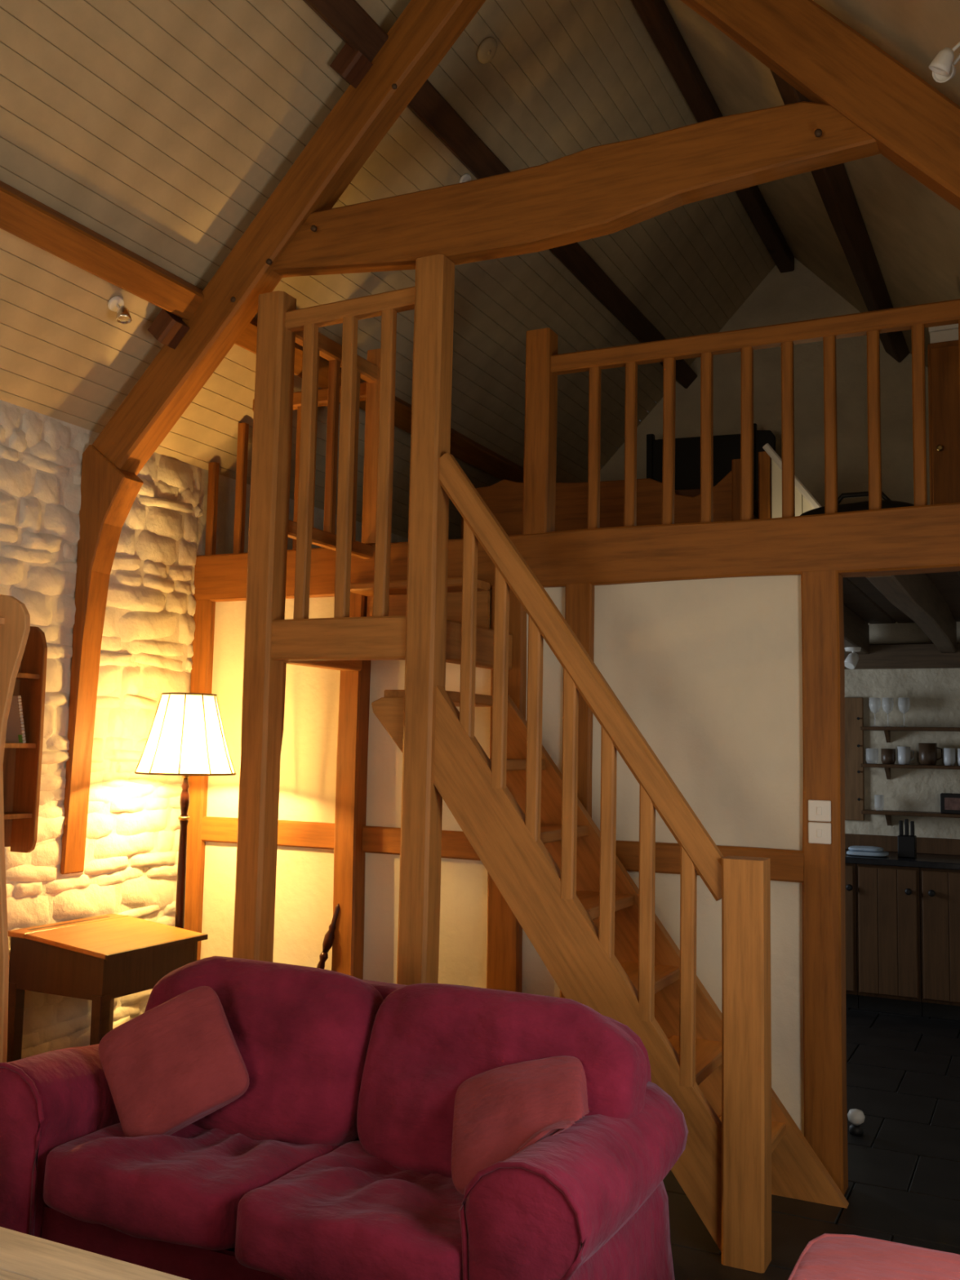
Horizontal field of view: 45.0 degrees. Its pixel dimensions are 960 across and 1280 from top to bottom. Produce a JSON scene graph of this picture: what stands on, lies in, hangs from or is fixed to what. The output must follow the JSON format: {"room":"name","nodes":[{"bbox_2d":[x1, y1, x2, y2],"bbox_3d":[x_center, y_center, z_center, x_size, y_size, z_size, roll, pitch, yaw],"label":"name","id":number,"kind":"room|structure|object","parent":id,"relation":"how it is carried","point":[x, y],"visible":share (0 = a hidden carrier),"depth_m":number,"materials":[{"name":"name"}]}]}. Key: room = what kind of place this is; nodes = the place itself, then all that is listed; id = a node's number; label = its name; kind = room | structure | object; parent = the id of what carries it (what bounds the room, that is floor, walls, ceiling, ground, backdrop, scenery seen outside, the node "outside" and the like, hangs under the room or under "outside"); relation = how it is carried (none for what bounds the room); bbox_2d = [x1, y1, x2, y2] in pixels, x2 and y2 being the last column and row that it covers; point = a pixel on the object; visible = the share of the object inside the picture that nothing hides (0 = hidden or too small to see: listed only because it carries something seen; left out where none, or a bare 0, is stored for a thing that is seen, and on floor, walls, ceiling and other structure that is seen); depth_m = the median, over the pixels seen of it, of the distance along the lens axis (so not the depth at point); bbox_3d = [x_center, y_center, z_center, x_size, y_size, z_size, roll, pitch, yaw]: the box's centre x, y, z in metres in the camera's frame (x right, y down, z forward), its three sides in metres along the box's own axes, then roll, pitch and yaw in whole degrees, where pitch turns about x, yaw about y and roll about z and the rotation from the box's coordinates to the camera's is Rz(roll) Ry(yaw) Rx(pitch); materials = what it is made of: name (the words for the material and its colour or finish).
{"room":"living room","nodes":[
{"label":"living room","id":0,"kind":"room"},
{"bbox_2d":[0,400,408,1058],"bbox_3d":[-2.241,0.435,4.162,0.379,2.900,10.550,-1,-6,26],"label":"wall","id":1,"kind":"structure","parent":0,"point":[132,838],"depth_m":5.04,"materials":[{"name":"stone"}]},
{"bbox_2d":[2,626,47,853],"bbox_3d":[-1.861,0.368,4.388,0.132,0.890,0.415,-1,-6,26],"label":"wall shelf","id":2,"kind":"object","parent":1,"relation":"attached to","point":[22,762],"visible":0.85,"depth_m":4.54,"materials":[{"name":"brown wood"}]},
{"bbox_2d":[5,695,26,743],"bbox_3d":[-1.810,0.308,4.501,0.103,0.184,0.055,-1,-6,26],"label":"spiral notebook","id":3,"kind":"object","parent":2,"relation":"on","point":[15,730],"visible":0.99,"depth_m":4.49,"materials":[{"name":"grey paper"}]},
{"bbox_2d":[60,0,959,874],"bbox_3d":[0.218,-1.035,4.082,4.317,3.942,0.221,-1,-6,26],"label":"roof truss","id":4,"kind":"object","parent":1,"relation":"attached to","point":[865,103],"visible":0.98,"depth_m":4.35,"materials":[{"name":"brown wood"}]},
{"bbox_2d":[0,180,523,482],"bbox_3d":[-1.583,-1.476,4.035,0.165,0.160,10.535,-1,-6,26],"label":"purlin","id":5,"kind":"object","parent":4,"relation":"on","point":[22,215],"visible":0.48,"depth_m":4.45,"materials":[{"name":"brown wood"}]},
{"bbox_2d":[302,0,697,388],"bbox_3d":[-0.798,-2.388,3.742,0.158,0.162,10.535,-1,-6,26],"label":"purlin","id":6,"kind":"object","parent":4,"relation":"on","point":[347,19],"visible":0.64,"depth_m":5.16,"materials":[{"name":"brown wood"}]},
{"bbox_2d":[631,0,794,272],"bbox_3d":[-0.139,-3.151,3.495,0.114,0.152,10.535,-1,-6,26],"label":"ridge beam","id":7,"kind":"structure","parent":4,"relation":"on","point":[655,15],"depth_m":5.98,"materials":[{"name":"brown wood"}]},
{"bbox_2d":[770,69,909,362],"bbox_3d":[0.498,-2.415,3.107,0.164,0.171,10.535,-1,-6,26],"label":"purlin","id":8,"kind":"object","parent":4,"relation":"on","point":[833,185],"visible":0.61,"depth_m":5.95,"materials":[{"name":"brown wood"}]},
{"bbox_2d":[0,0,959,539],"bbox_3d":[-0.165,-2.139,3.402,4.425,2.354,10.550,-1,-6,26],"label":"ceiling","id":9,"kind":"structure","parent":0,"point":[162,129],"depth_m":5.04,"materials":[{"name":"beige wood"}]},
{"bbox_2d":[107,295,131,324],"bbox_3d":[-1.428,-1.313,4.605,0.105,0.110,0.068,-1,-6,26],"label":"spotlight","id":10,"kind":"object","parent":9,"relation":"attached to","point":[116,304],"visible":1,"depth_m":4.59,"materials":[{"name":"white plastic"}]},
{"bbox_2d":[458,173,471,182],"bbox_3d":[-0.045,-2.139,5.454,0.108,0.113,0.070,-1,-6,26],"label":"spotlight","id":11,"kind":"object","parent":9,"relation":"attached to","point":[465,177],"visible":0.2,"depth_m":5.45,"materials":[{"name":"white plastic"}]},
{"bbox_2d":[476,36,497,63],"bbox_3d":[0.030,-2.536,4.986,0.082,0.085,0.110,-1,-6,26],"label":"smoke detector","id":12,"kind":"object","parent":9,"relation":"attached to","point":[486,50],"visible":1,"depth_m":4.97,"materials":[{"name":"white plastic"}]},
{"bbox_2d":[928,41,959,82],"bbox_3d":[1.325,-1.629,3.206,0.156,0.156,0.122,-1,-6,26],"label":"spotlight","id":13,"kind":"object","parent":9,"relation":"attached to","point":[943,68],"visible":1,"depth_m":3.18,"materials":[{"name":"white plastic"}]},
{"bbox_2d":[183,502,959,1195],"bbox_3d":[0.504,0.760,4.615,4.202,2.445,0.200,-1,-6,26],"label":"wall","id":14,"kind":"structure","parent":0,"point":[722,642],"depth_m":4.58,"materials":[{"name":"white paint"}]},
{"bbox_2d":[204,382,366,555],"bbox_3d":[-0.915,-0.789,5.481,0.910,0.760,0.060,-1,-6,26],"label":"railing","id":15,"kind":"object","parent":14,"relation":"on","point":[322,400],"visible":0.38,"depth_m":5.58,"materials":[{"name":"brown wood"}]},
{"bbox_2d":[522,298,959,534],"bbox_3d":[1.317,-0.900,4.396,2.476,0.875,0.107,-1,-6,26],"label":"loft railing","id":16,"kind":"object","parent":14,"relation":"on","point":[544,364],"visible":0.95,"depth_m":4.56,"materials":[{"name":"brown wood"}]},
{"bbox_2d":[808,800,831,844],"bbox_3d":[1.231,0.660,4.204,0.080,0.156,0.017,-1,-6,26],"label":"light switch","id":17,"kind":"object","parent":14,"relation":"attached to","point":[819,833],"visible":1,"depth_m":4.20,"materials":[{"name":"white plastic"}]},
{"bbox_2d":[600,257,959,839],"bbox_3d":[2.195,-0.239,8.120,4.200,5.140,0.300,-1,-6,26],"label":"wall","id":18,"kind":"structure","parent":0,"point":[892,697],"depth_m":7.87,"materials":[{"name":"paint"}]},
{"bbox_2d":[844,697,864,821],"bbox_3d":[2.461,0.786,7.681,0.150,0.810,0.062,-1,-6,26],"label":"board","id":19,"kind":"object","parent":18,"relation":"attached to","point":[854,707],"visible":0.91,"depth_m":7.68,"materials":[{"name":"brown wood"}]},
{"bbox_2d":[860,726,959,742],"bbox_3d":[3.228,0.602,7.246,1.608,0.100,0.198,-1,-6,26],"label":"shelf","id":20,"kind":"object","parent":18,"relation":"attached to","point":[886,730],"visible":1,"depth_m":7.41,"materials":[{"name":"brown wood"}]},
{"bbox_2d":[860,763,959,779],"bbox_3d":[3.224,0.841,7.224,1.608,0.100,0.198,-1,-6,26],"label":"shelf","id":21,"kind":"object","parent":18,"relation":"attached to","point":[887,767],"visible":1,"depth_m":7.39,"materials":[{"name":"brown wood"}]},
{"bbox_2d":[880,748,895,764],"bbox_3d":[2.648,0.755,7.517,0.090,0.099,0.089,-1,-6,26],"label":"pot","id":22,"kind":"object","parent":21,"relation":"on","point":[887,755],"visible":0.98,"depth_m":7.48,"materials":[{"name":"brown ceramic"}]},
{"bbox_2d":[897,746,914,764],"bbox_3d":[2.736,0.745,7.470,0.080,0.114,0.093,4,-6,-28],"label":"mug","id":23,"kind":"object","parent":21,"relation":"on","point":[903,753],"visible":1,"depth_m":7.45,"materials":[{"name":"white ceramic"}]},
{"bbox_2d":[918,742,942,764],"bbox_3d":[2.867,0.729,7.407,0.109,0.139,0.125,4,-6,-26],"label":"mug","id":24,"kind":"object","parent":21,"relation":"on","point":[927,752],"visible":0.98,"depth_m":7.37,"materials":[{"name":"brown ceramic"}]},
{"bbox_2d":[942,747,955,765],"bbox_3d":[2.978,0.742,7.356,0.072,0.109,0.071,-1,-6,26],"label":"beaker","id":25,"kind":"object","parent":21,"relation":"on","point":[949,759],"visible":1,"depth_m":7.33,"materials":[{"name":"white ceramic"}]},
{"bbox_2d":[956,748,959,765],"bbox_3d":[3.055,0.739,7.314,0.072,0.109,0.085,4,-6,-28],"label":"mug","id":26,"kind":"object","parent":21,"relation":"on","point":[957,749],"visible":0.9,"depth_m":7.31,"materials":[{"name":"white ceramic"}]},
{"bbox_2d":[861,808,959,826],"bbox_3d":[3.217,1.139,7.197,1.608,0.100,0.198,-1,-6,26],"label":"shelf","id":27,"kind":"object","parent":18,"relation":"attached to","point":[888,814],"visible":1,"depth_m":7.37,"materials":[{"name":"brown wood"}]},
{"bbox_2d":[940,792,959,813],"bbox_3d":[3.014,1.031,7.302,0.205,0.124,0.113,-1,-6,26],"label":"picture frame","id":28,"kind":"object","parent":27,"relation":"on","point":[949,802],"visible":1,"depth_m":7.27,"materials":[{"name":"black paint"}]},
{"bbox_2d":[662,1007,959,1279],"bbox_3d":[-0.183,1.901,3.151,4.200,0.120,10.817,-1,-6,26],"label":"floor","id":29,"kind":"structure","parent":0,"point":[903,1071],"depth_m":4.38,"materials":[{"name":"black tile"}]},
{"bbox_2d":[0,594,30,1062],"bbox_3d":[-1.951,0.824,3.734,0.500,2.060,0.710,-1,-6,26],"label":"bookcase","id":30,"kind":"object","parent":29,"relation":"on","point":[15,617],"visible":0.98,"depth_m":4.01,"materials":[{"name":"brown wood"}]},
{"bbox_2d":[0,1226,189,1279],"bbox_3d":[-0.983,1.504,2.127,1.400,0.451,0.749,-1,-6,26],"label":"coffee table","id":31,"kind":"object","parent":29,"relation":"on","point":[23,1256],"visible":1,"depth_m":2.43,"materials":[{"name":"brown wood"}]},
{"bbox_2d":[6,913,208,1062],"bbox_3d":[-1.489,1.547,4.603,0.525,0.796,0.570,-1,-6,26],"label":"school desk","id":32,"kind":"object","parent":29,"relation":"on","point":[102,959],"visible":0.62,"depth_m":4.46,"materials":[{"name":"brown wood"}]},
{"bbox_2d":[134,692,235,928],"bbox_3d":[-1.285,1.106,4.978,0.428,1.750,0.432,-1,-6,26],"label":"floor lamp","id":33,"kind":"object","parent":29,"relation":"on","point":[186,738],"visible":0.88,"depth_m":4.93,"materials":[{"name":"white fabric"}]},
{"bbox_2d":[316,903,339,968],"bbox_3d":[-0.730,1.561,4.993,0.241,0.852,0.044,0,-5,8],"label":"stick","id":34,"kind":"object","parent":29,"relation":"on","point":[329,937],"visible":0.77,"depth_m":4.99,"materials":[{"name":"brown wood"}]},
{"bbox_2d":[0,955,688,1279],"bbox_3d":[-0.431,1.385,3.155,1.863,0.873,0.926,-1,-6,26],"label":"sofa","id":35,"kind":"object","parent":29,"relation":"on","point":[333,1162],"visible":0.88,"depth_m":3.01,"materials":[{"name":"red fabric"}]},
{"bbox_2d":[98,986,249,1137],"bbox_3d":[-0.871,1.206,3.293,0.431,0.405,0.223,2,-5,-9],"label":"cushion","id":36,"kind":"object","parent":35,"relation":"on","point":[179,1062],"visible":0.91,"depth_m":3.24,"materials":[{"name":"fabric"}]},
{"bbox_2d":[43,1123,359,1250],"bbox_3d":[-0.746,1.456,3.218,0.641,0.213,0.700,-2,-9,27],"label":"seat cushion","id":37,"kind":"object","parent":35,"relation":"on","point":[184,1189],"depth_m":2.98,"materials":[{"name":"red fabric"}]},
{"bbox_2d":[144,955,383,1146],"bbox_3d":[-0.678,1.221,3.468,0.813,0.500,0.293,-1,-24,26],"label":"cushion","id":38,"kind":"object","parent":35,"relation":"on","point":[302,1035],"depth_m":3.30,"materials":[{"name":"red fabric"}]},
{"bbox_2d":[235,1140,467,1279],"bbox_3d":[-0.185,1.442,2.909,0.621,0.216,0.700,-1,-9,25],"label":"seat cushion","id":39,"kind":"object","parent":35,"relation":"on","point":[349,1210],"depth_m":2.68,"materials":[{"name":"red fabric"}]},
{"bbox_2d":[356,982,647,1177],"bbox_3d":[0.045,1.204,3.116,0.788,0.500,0.275,-1,-24,26],"label":"cushion","id":40,"kind":"object","parent":35,"relation":"on","point":[416,1047],"depth_m":3.07,"materials":[{"name":"red fabric"}]},
{"bbox_2d":[451,1055,589,1195],"bbox_3d":[0.092,1.202,2.883,0.360,0.285,0.289,0,-5,13],"label":"cushion","id":41,"kind":"object","parent":35,"relation":"on","point":[500,1112],"visible":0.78,"depth_m":2.85,"materials":[{"name":"fabric"}]},
{"bbox_2d":[232,253,848,1273],"bbox_3d":[0.221,0.277,4.392,2.159,3.355,0.841,-1,-6,26],"label":"staircase","id":42,"kind":"structure","parent":29,"relation":"on","point":[600,936],"depth_m":4.13,"materials":[{"name":"brown wood"}]},
{"bbox_2d":[844,862,858,1008],"bbox_3d":[2.174,1.836,7.405,0.516,0.878,0.616,-1,-6,26],"label":"base cabinet","id":43,"kind":"object","parent":29,"relation":"on","point":[851,885],"visible":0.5,"depth_m":7.07,"materials":[{"name":"brown wood"}]},
{"bbox_2d":[844,848,959,870],"bbox_3d":[2.890,1.361,7.109,2.128,0.038,0.603,-1,-6,26],"label":"countertop","id":44,"kind":"structure","parent":43,"relation":"on","point":[921,860],"depth_m":7.01,"materials":[{"name":"grey stone"}]},
{"bbox_2d":[846,845,888,856],"bbox_3d":[2.410,1.313,7.208,0.240,0.056,0.180,-1,-6,26],"label":"folded cloth","id":45,"kind":"object","parent":44,"relation":"on","point":[864,851],"visible":1,"depth_m":7.15,"materials":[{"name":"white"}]},
{"bbox_2d":[844,833,959,855],"bbox_3d":[3.019,1.318,7.374,2.128,0.101,0.023,-1,-6,26],"label":"backsplash","id":46,"kind":"structure","parent":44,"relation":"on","point":[889,843],"depth_m":7.47,"materials":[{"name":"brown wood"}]},
{"bbox_2d":[897,818,916,857],"bbox_3d":[2.644,1.226,7.180,0.100,0.233,0.100,-1,-6,26],"label":"knife block","id":47,"kind":"object","parent":44,"relation":"on","point":[907,843],"visible":1,"depth_m":7.14,"materials":[{"name":"black paint"}]},
{"bbox_2d":[847,1108,865,1135],"bbox_3d":[1.541,1.972,4.749,0.070,0.098,0.070,-1,-6,26],"label":"door stop","id":48,"kind":"object","parent":29,"relation":"on","point":[856,1117],"visible":0.99,"depth_m":4.73,"materials":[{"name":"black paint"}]},
{"bbox_2d":[787,1233,959,1279],"bbox_3d":[0.952,1.552,2.234,0.740,0.454,0.760,-1,-6,26],"label":"footstool","id":49,"kind":"object","parent":29,"relation":"on","point":[828,1256],"visible":1,"depth_m":2.54,"materials":[{"name":"fabric"}]},
{"bbox_2d":[856,863,922,1016],"bbox_3d":[2.571,1.826,7.211,0.361,0.878,0.616,-1,-6,26],"label":"base cabinet","id":50,"kind":"object","parent":29,"relation":"on","point":[889,959],"visible":0.98,"depth_m":6.97,"materials":[{"name":"brown wood"}]},
{"bbox_2d":[920,867,959,1020],"bbox_3d":[2.944,1.817,7.029,0.461,0.878,0.616,-1,-6,26],"label":"base cabinet","id":51,"kind":"object","parent":29,"relation":"on","point":[940,889],"visible":0.99,"depth_m":6.84,"materials":[{"name":"brown wood"}]},
{"bbox_2d":[842,571,959,669],"bbox_3d":[1.346,-0.117,6.379,4.200,0.328,3.535,-1,-6,26],"label":"ceiling","id":52,"kind":"structure","parent":0,"point":[931,601],"depth_m":6.69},
{"bbox_2d":[461,422,775,538],"bbox_3d":[1.075,-0.894,7.011,1.554,1.322,2.176,-1,-6,26],"label":"bed","id":53,"kind":"object","parent":52,"relation":"on","point":[504,498],"visible":0.25,"depth_m":6.11,"materials":[{"name":"brown wood"}]},
{"bbox_2d":[674,488,758,517],"bbox_3d":[0.973,-0.665,6.805,1.460,0.171,1.500,-1,-6,26],"label":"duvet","id":54,"kind":"object","parent":53,"relation":"on","point":[690,492],"depth_m":5.95,"materials":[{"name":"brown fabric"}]},
{"bbox_2d":[758,443,821,519],"bbox_3d":[1.690,-0.671,5.885,0.552,0.698,0.084,-1,-6,26],"label":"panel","id":55,"kind":"object","parent":52,"relation":"on","point":[770,464],"visible":0.27,"depth_m":5.98,"materials":[{"name":"beige paint"}]},
{"bbox_2d":[844,646,861,669],"bbox_3d":[2.319,0.114,7.220,0.102,0.139,0.135,-1,-6,26],"label":"spotlight","id":56,"kind":"object","parent":52,"relation":"attached to","point":[851,662],"visible":0.98,"depth_m":7.19,"materials":[{"name":"white plastic"}]},
{"bbox_2d":[800,491,914,515],"bbox_3d":[1.680,-0.519,5.101,0.550,0.266,0.300,-1,-6,26],"label":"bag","id":57,"kind":"object","parent":52,"relation":"on","point":[886,503],"visible":0.1,"depth_m":5.01,"materials":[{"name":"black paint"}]},
{"bbox_2d":[927,339,959,504],"bbox_3d":[2.317,-0.860,5.453,0.350,1.022,0.472,-1,-6,26],"label":"door","id":58,"kind":"structure","parent":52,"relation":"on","point":[944,401],"depth_m":5.32,"materials":[{"name":"brown wood"}]},
{"bbox_2d":[928,323,958,343],"bbox_3d":[2.242,-1.417,5.464,0.220,0.084,0.210,-1,-6,26],"label":"box","id":59,"kind":"object","parent":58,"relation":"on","point":[946,332],"visible":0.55,"depth_m":5.39,"materials":[{"name":"white plastic"}]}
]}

